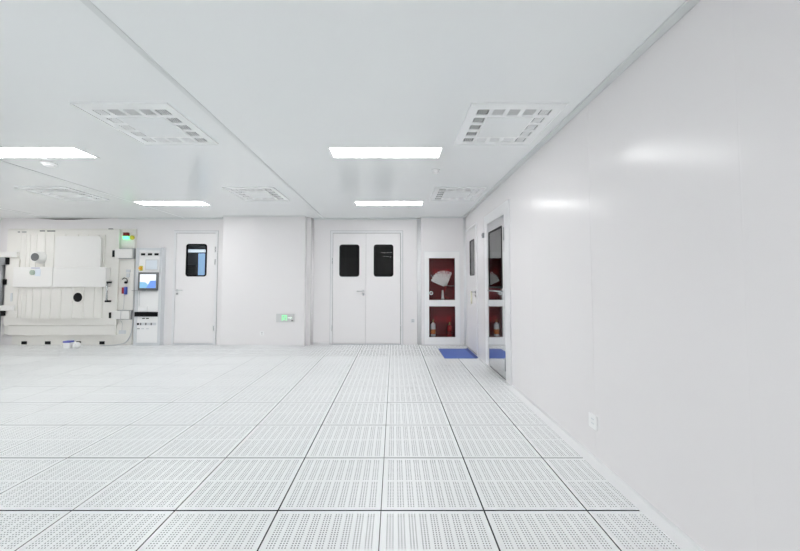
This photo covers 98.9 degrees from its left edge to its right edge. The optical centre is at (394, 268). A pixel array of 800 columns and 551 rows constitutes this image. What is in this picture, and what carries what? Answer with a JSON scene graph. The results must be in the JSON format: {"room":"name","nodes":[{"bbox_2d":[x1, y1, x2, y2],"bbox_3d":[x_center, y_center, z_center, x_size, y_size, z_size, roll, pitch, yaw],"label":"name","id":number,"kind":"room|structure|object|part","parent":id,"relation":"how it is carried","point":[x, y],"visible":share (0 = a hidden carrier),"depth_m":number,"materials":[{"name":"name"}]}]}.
{"room":"clean room","nodes":[
{"label":"clean room","id":0,"kind":"room"},
{"bbox_2d":[0,218,416,344],"bbox_3d":[-4.053,0.286,7.565,9.295,2.735,0.300,0,-3,0],"label":"wall","id":1,"kind":"structure","parent":0,"point":[151,233],"depth_m":7.45,"materials":[{"name":"white paint"}]},
{"bbox_2d":[118,218,222,218],"bbox_3d":[-4.805,-1.075,7.457,2.390,0.025,0.035,0,-3,0],"label":"trim","id":2,"kind":"structure","parent":1,"relation":"attached to","point":[118,218],"depth_m":7.44,"materials":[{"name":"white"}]},
{"bbox_2d":[171,231,218,344],"bbox_3d":[-4.312,0.413,7.388,0.963,2.466,0.109,0,-3,0],"label":"door","id":3,"kind":"structure","parent":1,"relation":"in","point":[194,297],"depth_m":7.39,"materials":[{"name":"white paint"}]},
{"bbox_2d":[306,218,313,344],"bbox_3d":[-1.820,0.278,7.365,0.150,2.735,0.100,0,-3,0],"label":"trim","id":4,"kind":"structure","parent":1,"relation":"attached to","point":[310,221],"depth_m":7.35,"materials":[{"name":"white metal"}]},
{"bbox_2d":[313,342,329,344],"bbox_3d":[-1.570,1.622,7.334,0.360,0.045,0.045,0,-3,0],"label":"baseboard","id":5,"kind":"structure","parent":1,"relation":"attached to","point":[314,343],"depth_m":7.35,"materials":[{"name":"white metal"}]},
{"bbox_2d":[314,218,416,219],"bbox_3d":[-0.627,-1.072,7.456,2.245,0.030,0.035,0,-3,0],"label":"trim","id":6,"kind":"structure","parent":1,"relation":"attached to","point":[314,218],"depth_m":7.44,"materials":[{"name":"white metal"}]},
{"bbox_2d":[330,231,402,344],"bbox_3d":[-0.599,0.413,7.388,1.581,2.466,0.109,0,-3,0],"label":"door","id":7,"kind":"structure","parent":1,"relation":"in","point":[366,305],"depth_m":7.39,"materials":[{"name":"white paint"}]},
{"bbox_2d":[220,216,306,345],"bbox_3d":[-2.743,0.274,7.285,1.735,2.735,0.260,0,-3,0],"label":"wall column","id":8,"kind":"structure","parent":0,"point":[264,259],"depth_m":7.16,"materials":[{"name":"white paint"}]},
{"bbox_2d":[220,345,303,346],"bbox_3d":[-2.743,1.611,7.074,1.735,0.045,0.045,0,-3,0],"label":"baseboard","id":9,"kind":"structure","parent":8,"relation":"attached to","point":[220,345],"depth_m":7.09,"materials":[{"name":"white"}]},
{"bbox_2d":[276,314,293,321],"bbox_3d":[-2.264,1.036,7.104,0.373,0.171,0.036,0,-3,0],"label":"exit sign","id":10,"kind":"object","parent":8,"relation":"attached to","point":[279,317],"visible":1,"depth_m":7.09,"materials":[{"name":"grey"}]},
{"bbox_2d":[0,345,682,550],"bbox_3d":[-3.540,1.536,1.394,10.120,0.300,11.920,0,-3,0],"label":"floor","id":11,"kind":"structure","parent":0,"point":[106,451],"depth_m":2.57,"materials":[{"name":"white tile"}]},
{"bbox_2d":[0,229,136,344],"bbox_3d":[-7.087,0.391,7.255,3.013,2.499,0.330,0,-3,0],"label":"chamber","id":12,"kind":"object","parent":11,"relation":"on","point":[61,285],"visible":0.98,"depth_m":7.26,"materials":[{"name":"white metal"}]},
{"bbox_3d":[-8.395,0.706,7.270,0.231,1.870,0.105,0,-2,0],"label":"hinge post","id":13,"kind":"part","parent":12,"relation":"part of","materials":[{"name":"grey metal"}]},
{"bbox_3d":[-8.311,0.847,7.256,0.566,0.111,0.068,0,-2,0],"label":"hinge arm","id":14,"kind":"part","parent":12,"relation":"part of","materials":[{"name":"white metal"}]},
{"bbox_3d":[-8.311,-0.287,7.305,0.566,0.117,0.068,0,-2,0],"label":"hinge arm","id":15,"kind":"part","parent":12,"relation":"part of","materials":[{"name":"white metal"}]},
{"bbox_3d":[-7.483,-0.231,7.122,0.166,0.166,0.007,0,-2,0],"label":"port glass","id":16,"kind":"part","parent":12,"relation":"part of","materials":[{"name":"grey glass"}]},
{"bbox_3d":[-7.090,0.710,7.238,1.771,0.697,0.084,0,-2,0],"label":"ribbed panel","id":17,"kind":"part","parent":12,"relation":"part of","materials":[{"name":"white metal"}]},
{"bbox_3d":[-7.074,-0.344,7.287,1.782,0.744,0.079,0,-2,0],"label":"ribbed panel","id":18,"kind":"part","parent":12,"relation":"part of","materials":[{"name":"white metal"}]},
{"bbox_3d":[-6.697,-0.325,7.255,0.964,0.702,0.031,0,-2,0],"label":"raised panel","id":19,"kind":"part","parent":12,"relation":"part of","materials":[{"name":"white metal"}]},
{"bbox_3d":[-6.045,0.501,7.195,0.036,0.388,0.036,0,-2,0],"label":"door handle","id":20,"kind":"part","parent":12,"relation":"part of","materials":[{"name":"silver metal"}]},
{"bbox_2d":[102,270,134,345],"bbox_3d":[-5.845,0.837,7.263,0.576,1.611,0.039,0,-3,-8],"label":"power cable","id":21,"kind":"object","parent":12,"relation":"attached to","point":[134,270],"visible":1,"depth_m":7.30,"materials":[{"name":"grey plastic"}]},
{"bbox_2d":[63,340,73,348],"bbox_3d":[-6.616,1.552,6.946,0.136,0.149,0.115,0,-3,0],"label":"box","id":22,"kind":"object","parent":11,"relation":"on","point":[67,344],"visible":0.99,"depth_m":6.89,"materials":[{"name":"white plastic"}]},
{"bbox_2d":[72,342,80,347],"bbox_3d":[-6.465,1.564,6.957,0.138,0.128,0.134,-1,-3,27],"label":"plastic bag","id":23,"kind":"object","parent":11,"relation":"on","point":[75,344],"visible":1,"depth_m":6.92,"materials":[{"name":"white plastic"}]},
{"bbox_2d":[132,248,165,345],"bbox_3d":[-5.245,0.604,7.271,0.560,2.075,0.260,0,-3,0],"label":"tall cabinet","id":24,"kind":"object","parent":11,"relation":"on","point":[149,302],"visible":1,"depth_m":7.28,"materials":[{"name":"white metal"}]},
{"bbox_3d":[-5.240,0.604,7.345,0.450,1.970,0.112,0,-2,0],"label":"panel","id":25,"kind":"part","parent":24,"relation":"part of","materials":[{"name":"white plastic"}]},
{"bbox_2d":[138,272,158,289],"bbox_3d":[-5.240,0.282,7.289,0.420,0.380,0.030,0,-2,0],"label":"monitor","id":26,"kind":"object","parent":24,"relation":"on","point":[146,280],"depth_m":7.27,"materials":[{"name":"grey"}]},
{"bbox_3d":[-5.183,-0.072,7.311,0.235,0.188,0.016,0,-2,0],"label":"display glass","id":27,"kind":"part","parent":24,"relation":"part of","materials":[{"name":"white glass"}]},
{"bbox_2d":[439,348,477,357],"bbox_3d":[1.180,1.592,6.434,0.590,0.026,0.875,0,-3,0],"label":"mat","id":28,"kind":"object","parent":11,"relation":"on","point":[447,353],"visible":1,"depth_m":6.40,"materials":[{"name":"blue rubber"}]},
{"bbox_2d":[0,0,685,218],"bbox_3d":[-3.540,-1.376,1.522,10.320,0.060,12.120,0,-3,0],"label":"ceiling","id":29,"kind":"structure","parent":0,"point":[292,80],"depth_m":2.43,"materials":[{"name":"white paint"}]},
{"bbox_2d":[40,161,57,166],"bbox_3d":[-4.060,-1.215,4.023,0.150,0.045,0.150,0,-3,0],"label":"smoke detector","id":30,"kind":"object","parent":29,"relation":"attached to","point":[45,163],"visible":1,"depth_m":3.99,"materials":[{"name":"white plastic"}]},
{"bbox_2d":[0,147,98,157],"bbox_3d":[-3.930,-1.259,3.708,1.210,0.024,0.310,0,-3,0],"label":"recessed light","id":31,"kind":"object","parent":29,"relation":"in","point":[5,152],"visible":0.94,"depth_m":3.70,"materials":[{"name":"white plastic"}]},
{"bbox_2d":[14,187,108,199],"bbox_3d":[-5.200,-1.235,5.409,0.758,0.143,0.788,0,-3,0],"label":"ceiling vent","id":32,"kind":"object","parent":29,"relation":"in","point":[63,193],"visible":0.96,"depth_m":5.35,"materials":[{"name":"white metal"}]},
{"bbox_3d":[-5.200,-1.166,5.428,0.390,0.005,0.395,0,-2,0],"label":"panel","id":33,"kind":"part","parent":32,"relation":"part of","materials":[{"name":"white metal"}]},
{"bbox_2d":[0,160,183,217],"bbox_3d":[-4.550,-1.346,1.495,0.030,0.004,11.870,0,-3,0],"label":"trim","id":34,"kind":"structure","parent":29,"relation":"attached to","point":[0,160],"depth_m":4.89,"materials":[{"name":"white metal"}]},
{"bbox_2d":[70,102,218,144],"bbox_3d":[-2.155,-1.337,3.071,0.758,0.143,0.788,0,-3,0],"label":"ceiling vent","id":35,"kind":"object","parent":29,"relation":"in","point":[147,123],"visible":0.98,"depth_m":2.98,"materials":[{"name":"white metal"}]},
{"bbox_3d":[-2.155,-1.268,3.091,0.390,0.005,0.395,0,-2,0],"label":"panel","id":36,"kind":"part","parent":35,"relation":"part of","materials":[{"name":"white metal"}]},
{"bbox_2d":[132,201,210,205],"bbox_3d":[-3.930,-1.156,6.066,1.210,0.024,0.310,0,-3,0],"label":"recessed light","id":37,"kind":"object","parent":29,"relation":"in","point":[146,203],"visible":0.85,"depth_m":6.07,"materials":[{"name":"white plastic"}]},
{"bbox_2d":[137,202,207,204],"bbox_3d":[-3.930,-1.157,6.066,1.172,0.021,0.272,0,-2,0],"label":"diffuser","id":38,"kind":"object","parent":37,"relation":"attached to","point":[143,203],"depth_m":6.07,"materials":[{"name":"white plastic"}]},
{"bbox_2d":[80,0,323,217],"bbox_3d":[-1.545,-1.346,1.495,0.045,0.004,11.870,0,-3,0],"label":"trim","id":39,"kind":"structure","parent":29,"relation":"attached to","point":[88,3],"depth_m":2.35,"materials":[{"name":"white metal"}]},
{"bbox_2d":[222,187,289,200],"bbox_3d":[-2.155,-1.235,5.424,0.758,0.143,0.788,0,-3,0],"label":"ceiling vent","id":40,"kind":"object","parent":29,"relation":"in","point":[245,193],"visible":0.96,"depth_m":5.37,"materials":[{"name":"white metal"}]},
{"bbox_3d":[-2.155,-1.166,5.444,0.390,0.005,0.395,0,-2,0],"label":"panel","id":41,"kind":"part","parent":40,"relation":"part of","materials":[{"name":"white metal"}]},
{"bbox_2d":[223,216,304,216],"bbox_3d":[-2.743,-1.093,7.199,1.735,0.012,0.030,0,-3,0],"label":"trim","id":42,"kind":"structure","parent":29,"relation":"attached to","point":[223,216],"depth_m":7.20,"materials":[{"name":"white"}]},
{"bbox_2d":[327,147,443,157],"bbox_3d":[-0.090,-1.259,3.708,1.210,0.024,0.310,0,-3,0],"label":"recessed light","id":43,"kind":"object","parent":29,"relation":"in","point":[336,152],"visible":0.96,"depth_m":3.70,"materials":[{"name":"white plastic"}]},
{"bbox_2d":[354,201,423,205],"bbox_3d":[-0.090,-1.156,6.066,1.210,0.024,0.310,0,-3,0],"label":"recessed light","id":44,"kind":"object","parent":29,"relation":"in","point":[357,203],"visible":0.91,"depth_m":6.07,"materials":[{"name":"white plastic"}]},
{"bbox_2d":[356,202,421,204],"bbox_3d":[-0.090,-1.157,6.066,1.172,0.021,0.272,0,-2,0],"label":"diffuser","id":45,"kind":"object","parent":44,"relation":"attached to","point":[357,203],"depth_m":6.07,"materials":[{"name":"white plastic"}]},
{"bbox_2d":[432,169,439,173],"bbox_3d":[0.522,-1.204,4.273,0.100,0.045,0.100,0,-3,0],"label":"smoke detector","id":46,"kind":"object","parent":29,"relation":"attached to","point":[435,171],"visible":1,"depth_m":4.25,"materials":[{"name":"white plastic"}]},
{"bbox_2d":[430,187,486,200],"bbox_3d":[0.985,-1.235,5.424,0.758,0.143,0.788,0,-3,0],"label":"ceiling vent","id":47,"kind":"object","parent":29,"relation":"in","point":[439,193],"visible":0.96,"depth_m":5.37,"materials":[{"name":"white metal"}]},
{"bbox_3d":[0.985,-1.166,5.444,0.390,0.005,0.395,0,-2,0],"label":"panel","id":48,"kind":"part","parent":47,"relation":"part of","materials":[{"name":"white metal"}]},
{"bbox_2d":[454,102,568,144],"bbox_3d":[0.985,-1.337,3.071,0.758,0.143,0.788,0,-3,0],"label":"ceiling vent","id":49,"kind":"object","parent":29,"relation":"in","point":[484,123],"visible":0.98,"depth_m":2.99,"materials":[{"name":"white metal"}]},
{"bbox_3d":[0.985,-1.268,3.091,0.390,0.005,0.395,0,-2,0],"label":"panel","id":50,"kind":"part","parent":49,"relation":"part of","materials":[{"name":"white metal"}]},
{"bbox_2d":[421,218,463,343],"bbox_3d":[1.048,0.278,7.375,0.945,2.735,0.200,0,-3,0],"label":"wall","id":51,"kind":"structure","parent":0,"point":[437,234],"depth_m":7.31,"materials":[{"name":"white paint"}]},
{"bbox_2d":[417,218,420,344],"bbox_3d":[0.535,0.278,7.375,0.080,2.735,0.080,0,-3,0],"label":"trim","id":52,"kind":"structure","parent":51,"relation":"attached to","point":[418,219],"depth_m":7.39,"materials":[{"name":"white metal"}]},
{"bbox_2d":[421,217,461,217],"bbox_3d":[1.015,-1.083,7.319,0.880,0.020,0.030,0,-3,0],"label":"trim","id":53,"kind":"structure","parent":51,"relation":"attached to","point":[421,217],"depth_m":7.30,"materials":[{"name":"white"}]},
{"bbox_2d":[423,251,460,344],"bbox_3d":[1.016,0.632,7.373,0.781,1.987,0.272,0,-3,0],"label":"cabinet","id":54,"kind":"object","parent":51,"relation":"attached to","point":[442,312],"visible":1,"depth_m":7.28,"materials":[{"name":"white metal"}]},
{"bbox_2d":[430,321,435,336],"bbox_3d":[0.834,1.284,7.330,0.102,0.350,0.104,-2,-3,38],"label":"fire extinguisher","id":55,"kind":"object","parent":54,"relation":"in","point":[432,325],"visible":1,"depth_m":7.29,"materials":[{"name":"white metal"}]},
{"bbox_2d":[431,271,451,297],"bbox_3d":[1.044,0.354,7.389,0.512,0.614,0.205,0,-3,0],"label":"fire hose","id":56,"kind":"object","parent":54,"relation":"hanging from","point":[443,281],"visible":1,"depth_m":7.30,"materials":[{"name":"white fabric"}]},
{"bbox_2d":[446,322,451,336],"bbox_3d":[1.185,1.310,7.330,0.112,0.296,0.112,-2,-3,36],"label":"fire extinguisher","id":57,"kind":"object","parent":54,"relation":"in","point":[449,327],"visible":1,"depth_m":7.29,"materials":[{"name":"red metal"}]},
{"bbox_2d":[421,344,463,345],"bbox_3d":[1.028,1.624,7.201,0.905,0.030,0.030,0,-3,0],"label":"baseboard","id":58,"kind":"structure","parent":51,"relation":"attached to","point":[421,344],"depth_m":7.21,"materials":[{"name":"white metal"}]},
{"bbox_2d":[465,0,799,550],"bbox_3d":[1.550,0.022,1.510,0.061,2.735,12.020,0,-3,0],"label":"wall","id":59,"kind":"structure","parent":0,"point":[655,235],"depth_m":1.81,"materials":[{"name":"white paint"}]},
{"bbox_2d":[463,218,465,345],"bbox_3d":[1.500,0.273,7.255,0.040,2.735,0.040,0,-3,0],"label":"trim","id":60,"kind":"structure","parent":59,"relation":"attached to","point":[464,221],"depth_m":7.26,"materials":[{"name":"white metal"}]},
{"bbox_2d":[465,222,477,355],"bbox_3d":[1.508,0.398,6.734,0.105,2.440,0.980,0,-3,0],"label":"door","id":61,"kind":"structure","parent":59,"relation":"in","point":[471,232],"depth_m":6.71,"materials":[{"name":"white paint"}]},
{"bbox_2d":[484,199,511,385],"bbox_3d":[1.520,0.330,5.073,0.078,2.430,1.225,0,-3,0],"label":"mirror","id":62,"kind":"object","parent":59,"relation":"in","point":[497,222],"depth_m":4.96,"materials":[{"name":"white paint"}]},
{"bbox_2d":[462,0,699,217],"bbox_3d":[1.488,-1.343,1.449,0.060,0.014,11.778,0,-3,0],"label":"trim","id":63,"kind":"structure","parent":59,"relation":"attached to","point":[687,5],"depth_m":2.34,"materials":[{"name":"white metal"}]},
{"bbox_2d":[589,412,597,430],"bbox_3d":[1.515,1.168,2.607,0.010,0.105,0.105,0,-3,0],"label":"wall socket","id":64,"kind":"object","parent":59,"relation":"attached to","point":[593,421],"visible":1,"depth_m":2.59,"materials":[{"name":"white plastic"}]},
{"bbox_2d":[506,385,704,550],"bbox_3d":[1.475,1.315,-0.072,0.090,0.019,8.970,0,-3,0],"label":"baseboard","id":65,"kind":"structure","parent":59,"relation":"attached to","point":[663,523],"depth_m":2.22,"materials":[{"name":"white"}]},
{"label":"outside","id":66,"kind":"structure","parent":0,"visible":0},
{"bbox_2d":[332,233,400,344],"bbox_3d":[-0.600,0.393,8.463,1.880,2.680,1.975,0,-3,0],"label":"corridor","id":67,"kind":"structure","parent":66,"point":[349,254],"depth_m":9.44,"materials":[{"name":"black paint"}]},
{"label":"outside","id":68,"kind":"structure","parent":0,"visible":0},
{"bbox_2d":[188,245,205,264],"bbox_3d":[-4.825,0.397,8.563,2.230,2.680,2.175,0,-3,0],"label":"lobby","id":69,"kind":"structure","parent":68,"point":[192,256],"depth_m":9.65,"materials":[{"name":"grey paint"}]},
{"bbox_2d":[188,265,197,274],"bbox_3d":[-5.375,0.823,9.143,0.310,1.800,0.300,0,-3,0],"label":"locker","id":70,"kind":"object","parent":69,"relation":"on","point":[192,269],"visible":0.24,"depth_m":9.03,"materials":[{"name":"black"}]},
{"bbox_2d":[188,249,205,251],"bbox_3d":[-5.420,-0.450,8.978,0.940,0.070,0.060,0,-3,0],"label":"light","id":71,"kind":"object","parent":69,"relation":"attached to","point":[189,250],"visible":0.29,"depth_m":8.95,"materials":[{"name":"white"}]},
{"bbox_2d":[198,253,204,274],"bbox_3d":[-5.075,0.666,8.975,0.150,2.100,0.050,0,-3,0],"label":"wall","id":72,"kind":"structure","parent":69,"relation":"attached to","point":[201,256],"depth_m":8.98,"materials":[{"name":"blue"}]}
]}

